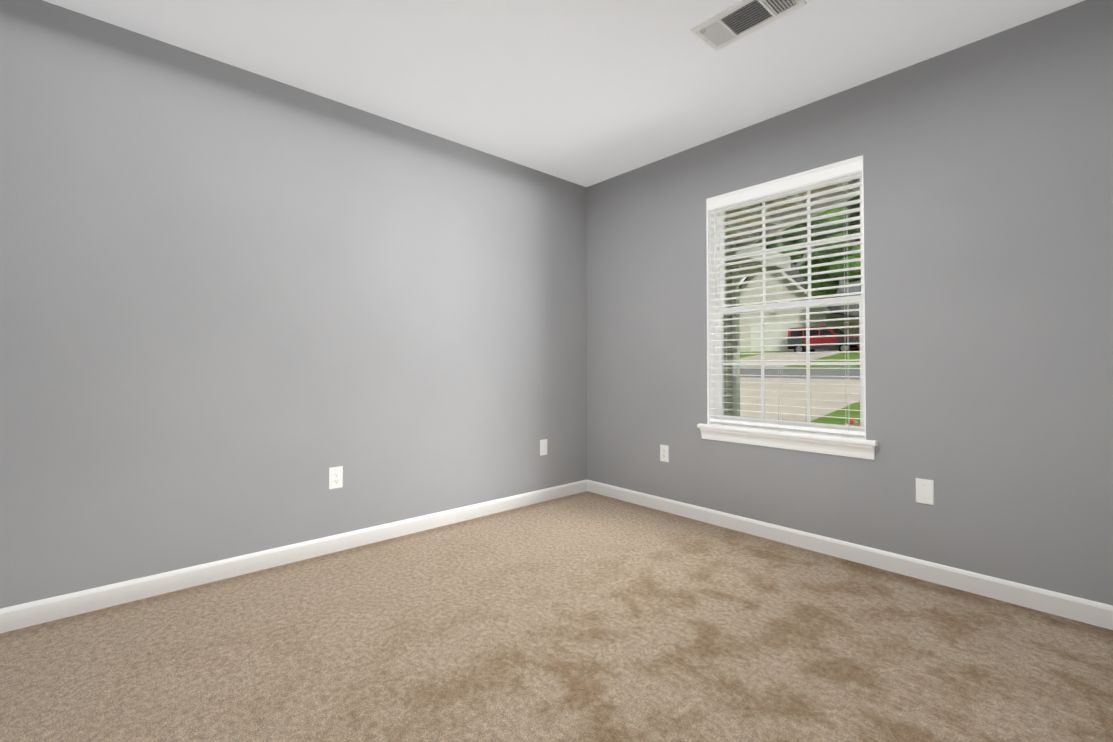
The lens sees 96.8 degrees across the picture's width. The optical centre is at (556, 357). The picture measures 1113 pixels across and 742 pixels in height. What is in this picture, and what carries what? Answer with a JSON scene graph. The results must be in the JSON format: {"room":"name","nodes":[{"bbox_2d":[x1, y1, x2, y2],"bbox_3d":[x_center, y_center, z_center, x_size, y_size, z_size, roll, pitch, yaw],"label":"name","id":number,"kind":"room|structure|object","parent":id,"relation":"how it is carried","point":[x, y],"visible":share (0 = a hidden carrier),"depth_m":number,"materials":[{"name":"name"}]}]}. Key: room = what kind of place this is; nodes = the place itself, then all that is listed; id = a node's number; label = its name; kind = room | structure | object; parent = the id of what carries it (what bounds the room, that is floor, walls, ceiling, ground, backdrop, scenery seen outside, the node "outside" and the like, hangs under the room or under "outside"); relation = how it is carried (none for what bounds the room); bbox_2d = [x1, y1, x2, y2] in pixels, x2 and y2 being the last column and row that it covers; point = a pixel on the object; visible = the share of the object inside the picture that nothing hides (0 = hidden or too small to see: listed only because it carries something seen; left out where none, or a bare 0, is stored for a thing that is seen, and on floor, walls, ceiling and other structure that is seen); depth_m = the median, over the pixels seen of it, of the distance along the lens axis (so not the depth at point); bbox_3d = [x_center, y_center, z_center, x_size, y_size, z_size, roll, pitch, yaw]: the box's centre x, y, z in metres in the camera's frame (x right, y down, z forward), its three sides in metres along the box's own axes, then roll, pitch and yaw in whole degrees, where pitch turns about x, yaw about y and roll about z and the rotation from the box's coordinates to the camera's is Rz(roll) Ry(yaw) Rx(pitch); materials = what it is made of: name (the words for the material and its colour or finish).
{"room":"empty bedroom","nodes":[
{"label":"empty bedroom","id":0,"kind":"room"},
{"bbox_2d":[0,0,586,608],"bbox_3d":[-1.093,-0.171,2.862,3.750,2.440,0.140,1,-1,-42],"label":"wall","id":1,"kind":"structure","parent":0,"point":[242,312],"depth_m":2.38,"materials":[{"name":"grey paint"}]},
{"bbox_2d":[0,479,586,632],"bbox_3d":[-1.042,1.004,2.785,3.470,0.088,0.014,1,-1,-42],"label":"baseboard","id":2,"kind":"structure","parent":1,"relation":"attached to","point":[20,616],"depth_m":2.36,"materials":[{"name":"white wood"}]},
{"bbox_2d":[329,466,342,488],"bbox_3d":[-1.189,0.650,2.663,0.070,0.115,0.008,1,-1,-42],"label":"duplex electrical outlet","id":3,"kind":"object","parent":1,"relation":"attached to","point":[335,477],"visible":1,"depth_m":2.66,"materials":[{"name":"white plastic"}]},
{"bbox_2d":[540,439,546,455],"bbox_3d":[-0.093,0.667,3.651,0.070,0.115,0.007,1,-1,-42],"label":"electrical outlet","id":4,"kind":"object","parent":1,"relation":"attached to","point":[543,446],"visible":1,"depth_m":3.65,"materials":[{"name":"white plastic"}]},
{"bbox_2d":[0,491,1112,741],"bbox_3d":[0.018,1.088,1.608,3.750,0.120,3.460,1,-1,-42],"label":"floor","id":5,"kind":"structure","parent":0,"point":[586,617],"depth_m":1.73,"materials":[{"name":"carpet"}]},
{"bbox_2d":[43,0,1084,186],"bbox_3d":[0.018,-1.472,1.650,3.750,0.120,3.460,1,-1,-42],"label":"ceiling","id":6,"kind":"structure","parent":0,"point":[586,93],"depth_m":2.30,"materials":[{"name":"white paint"}]},
{"bbox_2d":[691,0,806,50],"bbox_3d":[0.785,-1.397,2.038,0.205,0.017,0.395,1,-1,-42],"label":"ceiling vent","id":7,"kind":"object","parent":6,"relation":"in","point":[732,24],"visible":1,"depth_m":2.05,"materials":[{"name":"white metal"}]},
{"bbox_2d":[586,0,1112,605],"bbox_3d":[1.359,-0.172,2.837,0.140,2.440,3.180,1,-1,-42],"label":"wall","id":8,"kind":"structure","parent":0,"point":[988,218],"depth_m":2.28,"materials":[{"name":"grey paint"}]},
{"bbox_2d":[660,444,668,461],"bbox_3d":[0.742,0.663,3.398,0.008,0.115,0.070,1,-1,-42],"label":"outlet","id":9,"kind":"object","parent":8,"relation":"attached to","point":[664,453],"visible":1,"depth_m":3.39,"materials":[{"name":"white plastic"}]},
{"bbox_2d":[706,155,865,438],"bbox_3d":[1.321,-0.301,2.889,0.149,1.450,0.895,1,-1,-42],"label":"window","id":10,"kind":"structure","parent":8,"relation":"in","point":[714,393],"depth_m":2.99,"materials":[{"name":"white plastic"}]},
{"bbox_2d":[708,157,864,437],"bbox_3d":[1.283,-0.297,2.855,0.092,1.440,0.877,1,-1,-42],"label":"window blind","id":11,"kind":"object","parent":10,"relation":"attached to","point":[846,168],"visible":0.96,"depth_m":2.81,"materials":[{"name":"white plastic"}]},
{"bbox_2d":[697,423,877,459],"bbox_3d":[1.282,0.471,2.841,0.125,0.097,0.995,1,-1,-42],"label":"window sill","id":12,"kind":"structure","parent":8,"relation":"attached to","point":[843,445],"depth_m":2.75,"materials":[{"name":"white wood"}]},
{"bbox_2d":[587,480,1112,629],"bbox_3d":[1.302,1.003,2.766,0.014,0.088,3.152,1,-1,-42],"label":"baseboard","id":13,"kind":"structure","parent":8,"relation":"attached to","point":[1095,613],"depth_m":2.38,"materials":[{"name":"white wood"}]},
{"bbox_2d":[916,478,933,504],"bbox_3d":[1.723,0.629,2.310,0.007,0.115,0.070,1,-1,-42],"label":"outlet","id":14,"kind":"object","parent":8,"relation":"attached to","point":[924,491],"visible":1,"depth_m":2.31,"materials":[{"name":"white plastic"}]},
{"label":"outside","id":15,"kind":"structure","parent":0,"visible":0},
{"bbox_2d":[740,349,859,423],"bbox_3d":[18.972,-0.205,50.627,90.000,5.900,130.000,1,-1,-42],"label":"ground","id":16,"kind":"structure","parent":15,"point":[851,408],"depth_m":22.29,"materials":[{"name":"green plant"}]},
{"bbox_2d":[723,262,735,415],"bbox_3d":[-0.503,0.011,8.069,4.100,2.850,5.150,1,-1,-42],"label":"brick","id":17,"kind":"object","parent":16,"relation":"on","point":[729,351],"depth_m":7.37,"materials":[{"name":"brick"}]},
{"bbox_2d":[732,271,739,415],"bbox_3d":[2.805,0.002,7.311,0.100,2.658,0.384,1,-1,-42],"label":"downspout","id":18,"kind":"object","parent":17,"relation":"attached to","point":[736,399],"depth_m":7.40,"materials":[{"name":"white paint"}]},
{"bbox_2d":[725,178,859,274],"bbox_3d":[1.076,-1.417,6.742,4.721,0.240,10.470,1,-1,-42],"label":"porch roof","id":19,"kind":"structure","parent":17,"relation":"on","point":[772,260],"depth_m":5.14,"materials":[{"name":"beige"}]},
{"bbox_2d":[739,264,858,351],"bbox_3d":[21.292,-4.236,44.304,12.006,8.250,10.100,1,-1,-42],"label":"neighbouring house","id":20,"kind":"structure","parent":16,"relation":"on","point":[836,323],"depth_m":40.15,"materials":[{"name":"beige"}]},
{"bbox_2d":[740,350,859,421],"bbox_3d":[-0.753,0.615,32.840,36.900,2.428,130.000,1,-1,-42],"label":"paving","id":21,"kind":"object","parent":16,"relation":"on","point":[789,390],"depth_m":14.88,"materials":[{"name":"concrete"}]},
{"bbox_2d":[787,326,859,353],"bbox_3d":[17.972,-1.106,32.927,1.850,1.820,4.300,1,-1,-42],"label":"suv","id":22,"kind":"object","parent":21,"relation":"on","point":[825,340],"depth_m":32.38,"materials":[{"name":"red metal"}]},
{"bbox_2d":[755,195,860,295],"bbox_3d":[23.280,-10.772,49.368,41.552,22.167,61.862,1,-1,-42],"label":"trees","id":23,"kind":"object","parent":16,"relation":"on","point":[826,260],"depth_m":29.13,"materials":[{"name":"green plant"}]},
{"bbox_2d":[840,419,859,425],"bbox_3d":[5.483,1.313,8.442,1.011,0.674,1.408,1,-1,-42],"label":"flowers","id":24,"kind":"object","parent":16,"relation":"on","point":[853,422],"depth_m":8.74,"materials":[{"name":"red plant"}]},
{"bbox_2d":[841,321,859,337],"bbox_3d":[28.687,-1.831,32.444,0.060,2.080,18.140,1,-1,-42],"label":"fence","id":25,"kind":"object","parent":16,"relation":"on","point":[843,330],"depth_m":38.63,"materials":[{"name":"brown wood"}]}
]}

